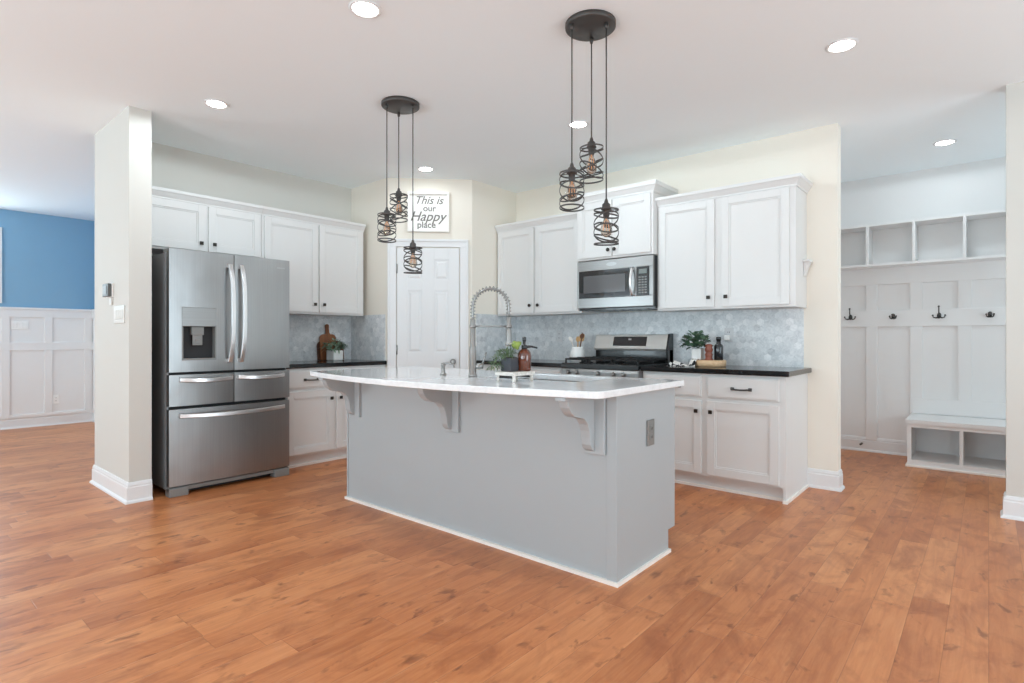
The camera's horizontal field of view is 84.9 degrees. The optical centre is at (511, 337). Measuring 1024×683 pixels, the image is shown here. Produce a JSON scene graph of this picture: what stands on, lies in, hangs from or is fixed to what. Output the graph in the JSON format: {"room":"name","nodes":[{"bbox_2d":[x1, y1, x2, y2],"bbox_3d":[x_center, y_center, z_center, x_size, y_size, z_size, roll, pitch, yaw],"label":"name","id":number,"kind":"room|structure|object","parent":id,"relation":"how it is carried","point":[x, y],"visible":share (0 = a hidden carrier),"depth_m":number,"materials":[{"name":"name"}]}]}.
{"room":"kitchen","nodes":[
{"label":"kitchen","id":0,"kind":"room"},
{"bbox_2d":[0,209,93,309],"bbox_3d":[-7.426,-0.232,5.762,0.120,2.740,5.350,0,0,40],"label":"wall","id":1,"kind":"structure","parent":0,"point":[48,260],"depth_m":7.28,"materials":[{"name":"blue paint"}]},
{"bbox_2d":[0,227,1,302],"bbox_3d":[-6.755,-0.902,6.504,0.100,0.940,1.230,0,0,40],"label":"window","id":2,"kind":"structure","parent":1,"relation":"in","point":[0,227],"depth_m":6.93,"materials":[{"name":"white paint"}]},
{"bbox_2d":[0,307,93,418],"bbox_3d":[-7.402,0.326,5.663,0.045,1.425,5.230,0,0,40],"label":"wainscot","id":3,"kind":"structure","parent":1,"relation":"attached to","point":[54,356],"depth_m":7.26,"materials":[{"name":"white paint"}]},
{"bbox_2d":[11,321,27,329],"bbox_3d":[-6.216,-0.162,7.070,0.010,0.110,0.165,0,0,40],"label":"light switch","id":4,"kind":"object","parent":3,"relation":"attached to","point":[19,325],"visible":1,"depth_m":7.07,"materials":[{"name":"white plastic"}]},
{"bbox_2d":[53,395,58,403],"bbox_3d":[-5.983,0.803,7.344,0.010,0.117,0.072,0,0,40],"label":"wall outlet","id":5,"kind":"object","parent":3,"relation":"attached to","point":[55,397],"visible":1,"depth_m":7.34,"materials":[{"name":"white plastic"}]},
{"bbox_2d":[0,412,94,429],"bbox_3d":[-5.923,1.067,4.404,3.930,0.142,5.230,0,0,40],"label":"baseboard","id":6,"kind":"structure","parent":1,"relation":"attached to","point":[26,422],"depth_m":7.27,"materials":[{"name":"white paint"}]},
{"bbox_2d":[94,221,94,308],"bbox_3d":[-4.174,-0.232,6.428,3.970,2.740,0.120,0,0,40],"label":"wall","id":7,"kind":"structure","parent":0,"point":[94,221],"depth_m":7.65,"materials":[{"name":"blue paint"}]},
{"bbox_2d":[91,309,94,411],"bbox_3d":[-4.231,0.326,6.369,3.960,1.425,0.045,0,0,40],"label":"trim","id":8,"kind":"structure","parent":7,"relation":"attached to","point":[92,310],"depth_m":7.58,"materials":[{"name":"white paint"}]},
{"bbox_2d":[95,106,350,481],"bbox_3d":[-2.194,-0.232,5.037,0.850,2.740,2.372,0,0,40],"label":"wall","id":9,"kind":"structure","parent":0,"point":[128,163],"depth_m":4.09,"materials":[{"name":"paint"}]},
{"bbox_2d":[102,283,113,297],"bbox_3d":[-2.972,-0.350,4.117,0.157,0.104,0.038,0,0,40],"label":"thermostat","id":10,"kind":"object","parent":9,"relation":"attached to","point":[107,289],"visible":1,"depth_m":4.08,"materials":[{"name":"white plastic"}]},
{"bbox_2d":[114,305,124,323],"bbox_3d":[-2.774,-0.166,3.966,0.230,0.124,0.010,0,0,40],"label":"light switch","id":11,"kind":"object","parent":9,"relation":"attached to","point":[119,311],"visible":1,"depth_m":3.96,"materials":[{"name":"beige plastic"}]},
{"bbox_2d":[89,465,152,504],"bbox_3d":[-2.689,1.067,4.455,0.906,0.142,0.900,0,0,40],"label":"baseboard","id":12,"kind":"structure","parent":9,"relation":"attached to","point":[125,492],"depth_m":3.94,"materials":[{"name":"white paint"}]},
{"bbox_2d":[152,186,263,257],"bbox_3d":[-2.631,-0.927,4.672,0.355,0.470,0.965,0,0,40],"label":"upper cabinet","id":13,"kind":"object","parent":9,"relation":"attached to","point":[180,219],"visible":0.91,"depth_m":4.58,"materials":[{"name":"white paint"}]},
{"bbox_2d":[261,206,365,316],"bbox_3d":[-1.974,-0.695,5.444,0.355,0.935,1.060,0,0,40],"label":"upper cabinet","id":14,"kind":"object","parent":9,"relation":"attached to","point":[324,255],"visible":0.88,"depth_m":5.35,"materials":[{"name":"white paint"}]},
{"bbox_2d":[289,315,350,360],"bbox_3d":[-2.065,0.001,5.605,0.009,0.475,1.060,0,0,40],"label":"backsplash","id":15,"kind":"structure","parent":9,"relation":"attached to","point":[305,331],"depth_m":5.65,"materials":[{"name":"tile"}]},
{"bbox_2d":[351,178,515,369],"bbox_3d":[-0.818,-0.232,5.907,1.782,2.740,0.565,0,0,-6],"label":"wall","id":16,"kind":"structure","parent":0,"point":[475,207],"depth_m":5.73,"materials":[{"name":"beige paint"}]},
{"bbox_2d":[351,314,384,360],"bbox_3d":[-1.498,0.001,5.812,0.585,0.475,0.009,0,0,40],"label":"backsplash","id":17,"kind":"structure","parent":16,"relation":"attached to","point":[367,331],"depth_m":5.79,"materials":[{"name":"tile"}]},
{"bbox_2d":[387,239,467,368],"bbox_3d":[-0.838,0.074,5.591,0.803,2.128,0.082,0,0,-5],"label":"door","id":18,"kind":"structure","parent":16,"relation":"in","point":[428,301],"depth_m":5.62,"materials":[{"name":"white paint"}]},
{"bbox_2d":[407,191,448,232],"bbox_3d":[-0.838,-1.261,5.609,0.412,0.398,0.044,0,0,-5],"label":"wall sign","id":19,"kind":"object","parent":16,"relation":"attached to","point":[430,209],"visible":1,"depth_m":5.62,"materials":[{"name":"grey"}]},
{"bbox_2d":[476,314,515,359],"bbox_3d":[-0.161,-0.004,5.944,0.009,0.485,0.635,0,0,40],"label":"backsplash","id":20,"kind":"structure","parent":16,"relation":"attached to","point":[489,340],"depth_m":5.87,"materials":[{"name":"tile"}]},
{"bbox_2d":[0,422,1023,682],"bbox_3d":[-1.162,1.163,3.287,12.870,0.050,9.940,0,0,40],"label":"floor","id":21,"kind":"structure","parent":0,"point":[901,574],"depth_m":2.52,"materials":[{"name":"brown wood"}]},
{"bbox_2d":[152,248,288,497],"bbox_3d":[-2.402,0.245,4.537,0.850,1.785,0.898,0,0,40],"label":"refrigerator","id":22,"kind":"object","parent":21,"relation":"on","point":[220,322],"visible":1,"depth_m":4.22,"materials":[{"name":"metal"}]},
{"bbox_2d":[286,365,385,467],"bbox_3d":[-1.825,0.702,5.379,0.666,0.872,1.078,0,0,40],"label":"base cabinet","id":23,"kind":"object","parent":21,"relation":"on","point":[317,413],"visible":0.52,"depth_m":5.02,"materials":[{"name":"white paint"}]},
{"bbox_2d":[286,359,386,368],"bbox_3d":[-1.835,0.246,5.385,0.625,0.038,1.078,0,0,40],"label":"countertop","id":24,"kind":"structure","parent":23,"relation":"on","point":[345,362],"depth_m":5.22,"materials":[{"name":"black stone"}]},
{"bbox_2d":[319,324,335,359],"bbox_3d":[-1.887,0.041,5.742,0.061,0.369,0.185,0,0,40],"label":"cutting board","id":25,"kind":"object","parent":24,"relation":"on","point":[327,337],"visible":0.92,"depth_m":5.71,"materials":[{"name":"brown wood"}]},
{"bbox_2d":[317,341,343,359],"bbox_3d":[-1.874,0.128,5.784,0.037,0.195,0.300,0,0,40],"label":"cutting board","id":26,"kind":"object","parent":24,"relation":"on","point":[318,343],"visible":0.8,"depth_m":5.68,"materials":[{"name":"brown wood"}]},
{"bbox_2d":[320,338,347,360],"bbox_3d":[-1.787,0.113,5.630,0.221,0.229,0.302,0,0,40],"label":"potted succulent","id":27,"kind":"object","parent":24,"relation":"on","point":[335,354],"visible":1,"depth_m":5.59,"materials":[{"name":"green plant"}]},
{"bbox_2d":[327,350,342,360],"bbox_3d":[-1.783,0.174,5.635,0.140,0.105,0.110,0,0,40],"label":"pot","id":28,"kind":"object","parent":27,"relation":"attached to","point":[332,355],"depth_m":5.59,"materials":[{"name":"white ceramic"}]},
{"bbox_2d":[318,378,674,587],"bbox_3d":[-0.220,0.700,3.413,2.188,0.876,0.903,0,0,40],"label":"kitchen island","id":29,"kind":"object","parent":21,"relation":"on","point":[576,486],"visible":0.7,"depth_m":2.95,"materials":[{"name":"grey paint"}]},
{"bbox_2d":[310,366,683,398],"bbox_3d":[-0.278,0.245,3.390,2.302,0.032,1.040,0,0,40],"label":"island countertop","id":30,"kind":"structure","parent":29,"relation":"on","point":[590,387],"depth_m":2.93,"materials":[{"name":"white stone"}]},
{"bbox_2d":[440,362,454,374],"bbox_3d":[-0.401,0.189,3.480,0.096,0.081,0.042,0,0,6],"label":"soap dispenser","id":31,"kind":"object","parent":30,"relation":"on","point":[443,365],"visible":0.99,"depth_m":3.47,"materials":[{"name":"silver metal"}]},
{"bbox_2d":[468,286,511,376],"bbox_3d":[-0.129,-0.040,3.332,0.261,0.538,0.052,0,0,-5],"label":"kitchen faucet","id":32,"kind":"object","parent":30,"relation":"on","point":[473,365],"visible":1,"depth_m":3.32,"materials":[{"name":"silver metal"}]},
{"bbox_2d":[495,371,534,382],"bbox_3d":[0.017,0.203,2.960,0.134,0.053,0.172,0,0,40],"label":"tray riser","id":33,"kind":"object","parent":30,"relation":"on","point":[514,375],"visible":0.94,"depth_m":2.92,"materials":[{"name":"white wood"}]},
{"bbox_2d":[486,341,520,371],"bbox_3d":[-0.048,0.098,2.957,0.174,0.168,0.138,0,0,-31],"label":"potted herbs","id":34,"kind":"object","parent":33,"relation":"on","point":[508,363],"visible":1,"depth_m":2.94,"materials":[{"name":"green plant"}]},
{"bbox_2d":[501,358,517,371],"bbox_3d":[-0.012,0.140,2.956,0.066,0.072,0.066,0,0,40],"label":"pot","id":35,"kind":"object","parent":34,"relation":"attached to","point":[507,364],"depth_m":2.93,"materials":[{"name":"grey ceramic"}]},
{"bbox_2d":[511,341,520,349],"bbox_3d":[0.023,0.038,2.954,0.052,0.049,0.048,0,0,40],"label":"flower","id":36,"kind":"object","parent":34,"relation":"on","point":[515,344],"depth_m":2.94,"materials":[{"name":"green plant"}]},
{"bbox_2d":[517,337,537,370],"bbox_3d":[0.077,0.085,2.988,0.102,0.182,0.074,0,0,-32],"label":"soap bottle","id":37,"kind":"object","parent":33,"relation":"on","point":[524,355],"visible":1,"depth_m":2.95,"materials":[{"name":"orange glass"}]},
{"bbox_2d":[522,378,580,381],"bbox_3d":[0.210,0.360,3.278,0.674,0.196,0.419,0,0,40],"label":"sink","id":38,"kind":"object","parent":30,"relation":"in","point":[522,378],"visible":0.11,"depth_m":3.49,"materials":[{"name":"grey metal"}]},
{"bbox_2d":[647,419,654,445],"bbox_3d":[0.700,0.476,2.819,0.010,0.130,0.078,0,0,40],"label":"wall outlet","id":39,"kind":"object","parent":29,"relation":"attached to","point":[650,423],"visible":1,"depth_m":2.81,"materials":[{"name":"grey plastic"}]},
{"bbox_2d":[479,364,560,373],"bbox_3d":[0.242,0.702,5.592,1.060,0.872,0.666,0,0,40],"label":"base cabinet","id":40,"kind":"object","parent":21,"relation":"on","point":[554,370],"visible":0.02,"depth_m":5.19,"materials":[{"name":"white paint"}]},
{"bbox_2d":[476,359,570,367],"bbox_3d":[0.244,0.246,5.595,1.058,0.038,0.642,0,0,40],"label":"countertop","id":41,"kind":"structure","parent":40,"relation":"on","point":[534,362],"depth_m":5.41,"materials":[{"name":"black stone"}]},
{"bbox_2d":[570,347,584,361],"bbox_3d":[0.630,0.156,5.373,0.150,0.142,0.150,0,0,40],"label":"utensil crock","id":42,"kind":"object","parent":41,"relation":"on","point":[575,351],"visible":0.84,"depth_m":5.32,"materials":[{"name":"white ceramic"}]},
{"bbox_2d":[561,333,672,377],"bbox_3d":[0.917,0.549,4.968,0.760,1.178,0.715,0,0,40],"label":"range","id":43,"kind":"object","parent":21,"relation":"on","point":[616,355],"visible":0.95,"depth_m":4.98,"materials":[{"name":"silver metal"}]},
{"bbox_2d":[561,361,668,370],"bbox_3d":[0.912,0.243,4.963,0.760,0.046,0.585,0,0,40],"label":"cooktop","id":44,"kind":"object","parent":43,"relation":"in","point":[583,365],"depth_m":4.80,"materials":[{"name":"black ceramic"}]},
{"bbox_2d":[643,371,808,504],"bbox_3d":[1.653,0.702,4.392,1.085,0.872,0.666,0,0,40],"label":"base cabinet","id":45,"kind":"object","parent":21,"relation":"on","point":[738,434],"visible":0.77,"depth_m":4.07,"materials":[{"name":"white paint"}]},
{"bbox_2d":[641,364,811,376],"bbox_3d":[1.661,0.246,4.389,1.103,0.038,0.642,0,0,40],"label":"countertop","id":46,"kind":"structure","parent":45,"relation":"on","point":[728,369],"depth_m":4.17,"materials":[{"name":"black stone"}]},
{"bbox_2d":[668,359,699,366],"bbox_3d":[1.384,0.197,4.542,0.245,0.058,0.142,0,0,40],"label":"dish towel","id":47,"kind":"object","parent":46,"relation":"on","point":[692,362],"visible":1,"depth_m":4.50,"materials":[{"name":"white fabric"}]},
{"bbox_2d":[695,359,725,366],"bbox_3d":[1.584,0.202,4.509,0.266,0.050,0.266,0,0,40],"label":"round board","id":48,"kind":"object","parent":46,"relation":"on","point":[699,363],"visible":0.76,"depth_m":4.40,"materials":[{"name":"brown wood"}]},
{"bbox_2d":[678,330,713,359],"bbox_3d":[1.487,0.055,4.560,0.295,0.243,0.251,0,0,40],"label":"eucalyptus","id":49,"kind":"object","parent":48,"relation":"on","point":[696,353],"visible":0.96,"depth_m":4.52,"materials":[{"name":"plant"}]},
{"bbox_2d":[691,348,703,359],"bbox_3d":[1.512,0.131,4.554,0.080,0.092,0.080,0,0,40],"label":"pot","id":50,"kind":"object","parent":48,"relation":"on","point":[696,353],"depth_m":4.52,"materials":[{"name":"white ceramic"}]},
{"bbox_2d":[705,344,712,359],"bbox_3d":[1.568,0.112,4.463,0.066,0.130,0.065,0,0,40],"label":"pepper mill","id":51,"kind":"object","parent":48,"relation":"on","point":[708,355],"visible":0.96,"depth_m":4.44,"materials":[{"name":"brown wood"}]},
{"bbox_2d":[714,337,722,359],"bbox_3d":[1.648,0.084,4.467,0.070,0.185,0.069,0,0,40],"label":"oil bottle","id":52,"kind":"object","parent":48,"relation":"on","point":[718,347],"visible":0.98,"depth_m":4.44,"materials":[{"name":"black glass"}]},
{"bbox_2d":[905,413,1005,477],"bbox_3d":[4.447,0.929,4.497,2.072,0.418,0.539,0,0,40],"label":"bench","id":53,"kind":"object","parent":21,"relation":"on","point":[967,445],"visible":0.93,"depth_m":4.96,"materials":[{"name":"white paint"}]},
{"bbox_2d":[0,0,1023,220],"bbox_3d":[-1.162,-1.627,3.287,12.870,0.050,9.940,0,0,40],"label":"ceiling","id":54,"kind":"structure","parent":0,"point":[304,84],"depth_m":3.54,"materials":[{"name":"paint"}]},
{"bbox_2d":[203,99,228,108],"bbox_3d":[-2.021,-1.597,3.828,0.156,0.010,0.156,0,0,40],"label":"recessed light","id":55,"kind":"object","parent":54,"relation":"in","point":[214,103],"visible":1,"depth_m":3.81,"materials":[{"name":"white paint"}]},
{"bbox_2d":[349,0,381,18],"bbox_3d":[-0.714,-1.597,2.725,0.156,0.010,0.156,0,0,40],"label":"recessed light","id":56,"kind":"object","parent":54,"relation":"in","point":[367,9],"visible":1,"depth_m":2.71,"materials":[{"name":"white paint"}]},
{"bbox_2d":[377,96,421,273],"bbox_3d":[-0.763,-1.017,3.813,0.302,1.169,0.278,0,0,40],"label":"pendant light","id":57,"kind":"object","parent":54,"relation":"hanging from","point":[403,105],"visible":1,"depth_m":3.78,"materials":[{"name":"black metal"}]},
{"bbox_2d":[382,207,390,234],"bbox_3d":[-0.845,-0.789,3.781,0.060,0.192,0.059,0,0,40],"label":"bulb","id":58,"kind":"object","parent":57,"relation":"attached to","point":[385,229],"depth_m":3.76,"materials":[{"name":"black"}]},
{"bbox_2d":[394,188,402,214],"bbox_3d":[-0.792,-0.954,3.916,0.060,0.192,0.059,0,0,40],"label":"bulb","id":59,"kind":"object","parent":57,"relation":"attached to","point":[398,207],"depth_m":3.90,"materials":[{"name":"black"}]},
{"bbox_2d":[409,239,416,267],"bbox_3d":[-0.670,-0.570,3.786,0.060,0.192,0.059,0,0,40],"label":"bulb","id":60,"kind":"object","parent":57,"relation":"attached to","point":[412,260],"depth_m":3.77,"materials":[{"name":"black"}]},
{"bbox_2d":[417,166,433,171],"bbox_3d":[-0.817,-1.597,5.304,0.156,0.010,0.156,0,0,40],"label":"recessed light","id":61,"kind":"object","parent":54,"relation":"in","point":[423,168],"visible":1,"depth_m":5.29,"materials":[{"name":"white paint"}]},
{"bbox_2d":[568,120,588,127],"bbox_3d":[0.496,-1.597,4.193,0.156,0.010,0.156,0,0,40],"label":"recessed light","id":62,"kind":"object","parent":54,"relation":"in","point":[577,123],"visible":0.88,"depth_m":4.18,"materials":[{"name":"white paint"}]},
{"bbox_2d":[559,9,618,245],"bbox_3d":[0.403,-1.032,2.841,0.277,1.138,0.299,0,0,40],"label":"pendant light","id":63,"kind":"object","parent":54,"relation":"hanging from","point":[591,25],"visible":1,"depth_m":2.81,"materials":[{"name":"black metal"}]},
{"bbox_2d":[566,163,577,199],"bbox_3d":[0.301,-0.784,2.813,0.060,0.192,0.059,0,0,40],"label":"bulb","id":64,"kind":"object","parent":63,"relation":"attached to","point":[572,174],"depth_m":2.80,"materials":[{"name":"black"}]},
{"bbox_2d":[586,137,596,173],"bbox_3d":[0.418,-0.959,2.943,0.060,0.192,0.059,0,0,40],"label":"bulb","id":65,"kind":"object","parent":63,"relation":"attached to","point":[592,169],"depth_m":2.93,"materials":[{"name":"black"}]},
{"bbox_2d":[600,199,611,236],"bbox_3d":[0.472,-0.601,2.803,0.060,0.192,0.059,0,0,40],"label":"bulb","id":66,"kind":"object","parent":63,"relation":"attached to","point":[607,227],"depth_m":2.79,"materials":[{"name":"black"}]},
{"bbox_2d":[825,38,858,52],"bbox_3d":[1.806,-1.597,3.066,0.156,0.010,0.156,0,0,40],"label":"recessed light","id":67,"kind":"object","parent":54,"relation":"in","point":[842,45],"visible":1,"depth_m":3.05,"materials":[{"name":"white paint"}]},
{"bbox_2d":[933,139,956,145],"bbox_3d":[3.546,-1.597,4.586,0.156,0.010,0.156,0,0,40],"label":"recessed light","id":68,"kind":"object","parent":54,"relation":"in","point":[948,141],"visible":1,"depth_m":4.57,"materials":[{"name":"white paint"}]},
{"bbox_2d":[516,123,840,471],"bbox_3d":[1.230,-0.232,5.269,3.243,2.740,0.120,0,0,40],"label":"wall","id":69,"kind":"structure","parent":0,"point":[815,153],"depth_m":4.28,"materials":[{"name":"beige paint"}]},
{"bbox_2d":[495,212,598,316],"bbox_3d":[0.337,-0.711,5.707,1.060,0.953,0.369,0,0,40],"label":"upper cabinet","id":70,"kind":"object","parent":69,"relation":"attached to","point":[537,257],"visible":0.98,"depth_m":5.56,"materials":[{"name":"white paint"}]},
{"bbox_2d":[574,179,677,261],"bbox_3d":[1.008,-1.012,5.084,0.853,0.610,0.449,0,0,40],"label":"upper cabinet","id":71,"kind":"object","parent":69,"relation":"attached to","point":[637,223],"visible":0.84,"depth_m":4.86,"materials":[{"name":"white paint"}]},
{"bbox_2d":[577,255,657,311],"bbox_3d":[1.004,-0.474,5.077,0.760,0.453,0.460,0,0,40],"label":"microwave","id":72,"kind":"object","parent":71,"relation":"attached to","point":[628,283],"visible":0.98,"depth_m":4.92,"materials":[{"name":"silver metal"}]},
{"bbox_2d":[516,308,803,367],"bbox_3d":[1.147,-0.004,5.255,2.895,0.485,0.009,0,0,40],"label":"backsplash","id":73,"kind":"structure","parent":69,"relation":"attached to","point":[762,337],"depth_m":4.91,"materials":[{"name":"tile"}]},
{"bbox_2d":[557,330,561,341],"bbox_3d":[0.491,-0.022,5.800,0.072,0.117,0.010,0,0,40],"label":"wall outlet","id":74,"kind":"object","parent":73,"relation":"attached to","point":[559,332],"visible":1,"depth_m":5.80,"materials":[{"name":"grey plastic"}]},
{"bbox_2d":[579,329,584,340],"bbox_3d":[0.705,-0.032,5.619,0.072,0.117,0.010,0,0,40],"label":"wall outlet","id":75,"kind":"object","parent":73,"relation":"attached to","point":[581,331],"visible":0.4,"depth_m":5.61,"materials":[{"name":"grey plastic"}]},
{"bbox_2d":[725,328,732,341],"bbox_3d":[1.811,-0.027,4.677,0.072,0.117,0.010,0,0,40],"label":"wall outlet","id":76,"kind":"object","parent":73,"relation":"attached to","point":[728,331],"visible":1,"depth_m":4.67,"materials":[{"name":"grey plastic"}]},
{"bbox_2d":[724,335,729,339],"bbox_3d":[1.792,-0.002,4.667,0.044,0.044,0.029,0,0,40],"label":"plug adapter","id":77,"kind":"object","parent":76,"relation":"attached to","point":[726,337],"visible":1,"depth_m":4.65,"materials":[{"name":"white plastic"}]},
{"bbox_2d":[655,173,812,311],"bbox_3d":[1.754,-0.706,4.504,1.123,0.952,0.365,0,0,40],"label":"upper cabinet","id":78,"kind":"object","parent":69,"relation":"attached to","point":[741,246],"visible":1,"depth_m":4.34,"materials":[{"name":"white paint"}]},
{"bbox_2d":[803,259,812,276],"bbox_3d":[2.243,-0.528,4.244,0.045,0.123,0.130,0,0,40],"label":"shelf","id":79,"kind":"object","parent":78,"relation":"attached to","point":[806,262],"visible":1,"depth_m":4.22,"materials":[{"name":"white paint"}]},
{"bbox_2d":[807,468,844,491],"bbox_3d":[2.390,1.067,4.264,0.229,0.142,0.148,0,0,40],"label":"baseboard","id":80,"kind":"structure","parent":69,"relation":"attached to","point":[816,478],"depth_m":4.21,"materials":[{"name":"white paint"}]},
{"bbox_2d":[841,157,1005,440],"bbox_3d":[4.362,-0.232,5.033,3.120,2.740,0.120,0,0,40],"label":"wall","id":81,"kind":"structure","parent":0,"point":[978,186],"depth_m":5.34,"materials":[{"name":"white paint"}]},
{"bbox_2d":[841,435,906,455],"bbox_3d":[3.530,1.067,5.644,0.820,0.142,0.028,0,0,40],"label":"baseboard","id":82,"kind":"structure","parent":81,"relation":"attached to","point":[885,446],"depth_m":5.57,"materials":[{"name":"white paint"}]},
{"bbox_2d":[841,260,1005,439],"bbox_3d":[4.316,0.158,4.979,2.880,1.720,0.022,0,0,40],"label":"panelling","id":83,"kind":"object","parent":81,"relation":"attached to","point":[964,316],"visible":0.58,"depth_m":5.30,"materials":[{"name":"white paint"}]},
{"bbox_2d":[844,308,855,319],"bbox_3d":[3.428,-0.243,5.678,0.107,0.121,0.064,0,0,40],"label":"coat hook","id":84,"kind":"object","parent":83,"relation":"attached to","point":[850,316],"visible":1,"depth_m":5.68,"materials":[{"name":"black metal"}]},
{"bbox_2d":[889,314,896,318],"bbox_3d":[3.704,-0.210,5.445,0.068,0.055,0.064,0,0,-8],"label":"coat hook","id":85,"kind":"object","parent":83,"relation":"attached to","point":[892,316],"visible":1,"depth_m":5.45,"materials":[{"name":"black metal"}]},
{"bbox_2d":[932,305,945,317],"bbox_3d":[3.974,-0.243,5.213,0.107,0.121,0.064,0,0,40],"label":"coat hook","id":86,"kind":"object","parent":83,"relation":"attached to","point":[939,313],"visible":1,"depth_m":5.21,"materials":[{"name":"black metal"}]},
{"bbox_2d":[985,311,994,317],"bbox_3d":[4.250,-0.210,4.979,0.068,0.055,0.064,0,0,-8],"label":"coat hook","id":87,"kind":"object","parent":83,"relation":"attached to","point":[989,312],"visible":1,"depth_m":4.98,"materials":[{"name":"black metal"}]},
{"bbox_2d":[841,209,1005,270],"bbox_3d":[4.236,-0.890,4.884,2.876,0.407,0.269,0,0,40],"label":"cubby shelf","id":88,"kind":"object","parent":81,"relation":"attached to","point":[914,223],"visible":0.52,"depth_m":5.17,"materials":[{"name":"white paint"}]},
{"bbox_2d":[1006,81,1023,497],"bbox_3d":[4.393,-0.232,2.551,3.215,2.740,0.120,0,0,40],"label":"wall column","id":89,"kind":"structure","parent":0,"point":[1014,92],"depth_m":3.52,"materials":[{"name":"paint"}]},
{"bbox_2d":[1000,491,1023,520],"bbox_3d":[4.374,1.067,2.549,3.243,0.142,0.148,0,0,40],"label":"baseboard","id":90,"kind":"structure","parent":89,"relation":"attached to","point":[1013,507],"depth_m":3.52,"materials":[{"name":"white paint"}]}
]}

